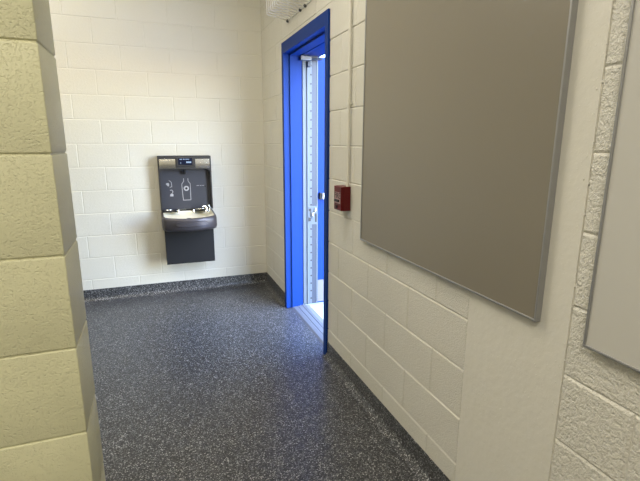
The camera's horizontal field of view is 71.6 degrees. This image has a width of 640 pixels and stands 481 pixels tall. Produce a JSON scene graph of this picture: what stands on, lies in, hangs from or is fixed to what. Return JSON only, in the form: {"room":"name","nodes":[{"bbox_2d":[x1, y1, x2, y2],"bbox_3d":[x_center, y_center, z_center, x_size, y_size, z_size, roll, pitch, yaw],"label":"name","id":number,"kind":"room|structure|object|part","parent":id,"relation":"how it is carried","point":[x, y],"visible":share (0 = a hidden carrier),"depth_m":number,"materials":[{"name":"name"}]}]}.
{"room":"school corridor","nodes":[
{"label":"school corridor","id":0,"kind":"room"},
{"bbox_2d":[0,0,105,480],"bbox_3d":[-2.320,-0.244,0.248,3.784,3.251,0.171,-4,13,-20],"label":"wall","id":1,"kind":"structure","parent":0,"point":[50,429],"depth_m":0.91,"materials":[{"name":"beige brick"}]},
{"bbox_2d":[49,0,266,289],"bbox_3d":[-2.855,-0.986,3.556,5.140,3.251,0.151,-4,13,-20],"label":"wall","id":2,"kind":"structure","parent":0,"point":[140,81],"depth_m":4.01,"materials":[{"name":"beige paint"}]},
{"bbox_2d":[83,272,266,302],"bbox_3d":[-2.891,0.573,3.784,5.000,0.110,0.050,-4,13,-20],"label":"baseboard","id":3,"kind":"structure","parent":2,"relation":"attached to","point":[165,288],"depth_m":4.33,"materials":[{"name":"grey stone"}]},
{"bbox_2d":[157,155,216,264],"bbox_3d":[-1.195,-0.269,4.040,0.475,0.982,0.414,-4,13,-20],"label":"fountain","id":4,"kind":"object","parent":2,"relation":"attached to","point":[185,181],"visible":1,"depth_m":4.11,"materials":[{"name":"grey plastic"}]},
{"bbox_3d":[-1.260,-0.488,4.169,0.449,0.378,0.040,-4,13,-20],"label":"alcove panel","id":5,"kind":"part","parent":4,"relation":"part of","materials":[{"name":"grey plastic"}]},
{"bbox_2d":[161,205,216,231],"bbox_3d":[-1.194,-0.215,4.051,0.475,0.206,0.411,-4,13,-20],"label":"basin","id":6,"kind":"object","parent":4,"relation":"in","point":[199,217],"depth_m":4.01,"materials":[{"name":"silver metal"}]},
{"bbox_2d":[85,284,416,480],"bbox_3d":[-1.551,1.420,0.493,5.150,0.100,7.650,-4,13,-20],"label":"floor","id":7,"kind":"structure","parent":0,"point":[225,384],"depth_m":2.54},
{"bbox_2d":[260,0,639,480],"bbox_3d":[0.818,-0.383,0.911,0.141,3.251,7.506,-4,13,-20],"label":"wall","id":8,"kind":"structure","parent":0,"point":[488,391],"depth_m":1.56,"materials":[{"name":"beige paint"}]},
{"bbox_2d":[264,273,284,306],"bbox_3d":[-0.452,0.463,4.312,0.050,0.110,0.736,-4,13,-20],"label":"baseboard","id":9,"kind":"structure","parent":8,"relation":"attached to","point":[270,284],"depth_m":4.28,"materials":[{"name":"grey stone"}]},
{"bbox_2d":[266,0,311,22],"bbox_3d":[-0.193,-1.742,2.954,0.169,0.367,0.728,-4,13,-20],"label":"guard","id":10,"kind":"object","parent":8,"relation":"attached to","point":[287,1],"visible":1,"depth_m":3.13,"materials":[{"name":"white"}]},
{"bbox_2d":[281,8,330,354],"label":"door","id":11,"kind":"structure","parent":8,"relation":"in","point":[305,79],"depth_m":3.69,"materials":[{"name":"blue paint"}]},
{"bbox_3d":[-0.067,-0.218,3.835,0.078,0.160,0.009,-4,13,-20],"label":"transfer plate","id":12,"kind":"part","parent":11,"relation":"part of","materials":[{"name":"grey metal"}]},
{"bbox_3d":[0.341,0.425,4.142,0.774,0.202,0.002,-4,13,-20],"label":"kick plate","id":13,"kind":"part","parent":11,"relation":"part of","materials":[{"name":"grey"}]},
{"bbox_2d":[302,42,324,56],"bbox_3d":[0.091,-1.404,3.141,0.158,0.031,1.018,-4,13,-20],"label":"trim","id":14,"kind":"structure","parent":8,"relation":"attached to","point":[318,51],"depth_m":3.39,"materials":[{"name":"blue paint"}]},
{"bbox_2d":[334,185,350,210],"bbox_3d":[0.123,-0.244,2.547,0.069,0.138,0.106,-4,13,-20],"label":"alarm pull station","id":15,"kind":"object","parent":8,"relation":"attached to","point":[342,194],"visible":1,"depth_m":2.51,"materials":[{"name":"red paint"}]},
{"bbox_3d":[0.100,-0.245,2.538,0.003,0.064,0.082,-4,13,-20],"label":"print panel","id":16,"kind":"part","parent":15,"relation":"part of","materials":[{"name":"red"}]},
{"bbox_3d":[0.106,-0.242,2.541,0.012,0.136,0.104,-4,13,-20],"label":"plate","id":17,"kind":"part","parent":15,"relation":"part of","materials":[{"name":"red paint"}]},
{"bbox_2d":[346,0,352,186],"bbox_3d":[0.162,-1.303,2.278,0.024,2.052,0.038,-4,13,-20],"label":"conduit","id":18,"kind":"object","parent":8,"relation":"attached to","point":[349,102],"visible":1,"depth_m":2.39,"materials":[{"name":"beige metal"}]},
{"bbox_2d":[321,342,449,480],"bbox_3d":[1.030,1.338,0.418,0.050,0.110,5.749,-4,13,-20],"label":"baseboard","id":19,"kind":"structure","parent":8,"relation":"attached to","point":[423,468],"depth_m":2.27,"materials":[{"name":"grey stone"}]},
{"bbox_2d":[360,0,578,321],"bbox_3d":[0.433,-0.478,1.712,0.021,1.219,1.190,-4,13,-20],"label":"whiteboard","id":20,"kind":"object","parent":8,"relation":"attached to","point":[464,101],"visible":1,"depth_m":1.52,"materials":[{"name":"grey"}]},
{"bbox_3d":[0.228,-0.600,2.253,0.021,1.205,0.007,-4,13,-20],"label":"frame rail","id":21,"kind":"part","parent":20,"relation":"part of","materials":[{"name":"grey metal"}]},
{"bbox_3d":[0.431,0.113,1.844,0.021,0.007,1.190,-4,13,-20],"label":"frame rail","id":22,"kind":"part","parent":20,"relation":"part of","materials":[{"name":"grey metal"}]},
{"bbox_3d":[0.639,-0.357,1.171,0.021,1.205,0.007,-4,13,-20],"label":"frame rail","id":23,"kind":"part","parent":20,"relation":"part of","materials":[{"name":"grey metal"}]},
{"bbox_2d":[582,0,639,372],"bbox_3d":[0.906,-0.192,0.470,0.021,1.213,1.219,-4,13,-20],"label":"whiteboard","id":24,"kind":"object","parent":8,"relation":"attached to","point":[612,326],"visible":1,"depth_m":1.04,"materials":[{"name":"grey"}]},
{"bbox_3d":[0.904,0.396,0.601,0.021,0.007,1.219,-4,13,-20],"label":"frame rail","id":25,"kind":"part","parent":24,"relation":"part of","materials":[{"name":"grey metal"}]},
{"label":"outside","id":26,"kind":"structure","parent":0,"visible":0},
{"bbox_2d":[303,302,323,318],"bbox_3d":[7.014,-0.085,7.431,15.850,0.108,28.000,-4,13,-20],"label":"ground","id":27,"kind":"structure","parent":26,"point":[318,307],"depth_m":4.00,"materials":[{"name":"grey"}]}
]}

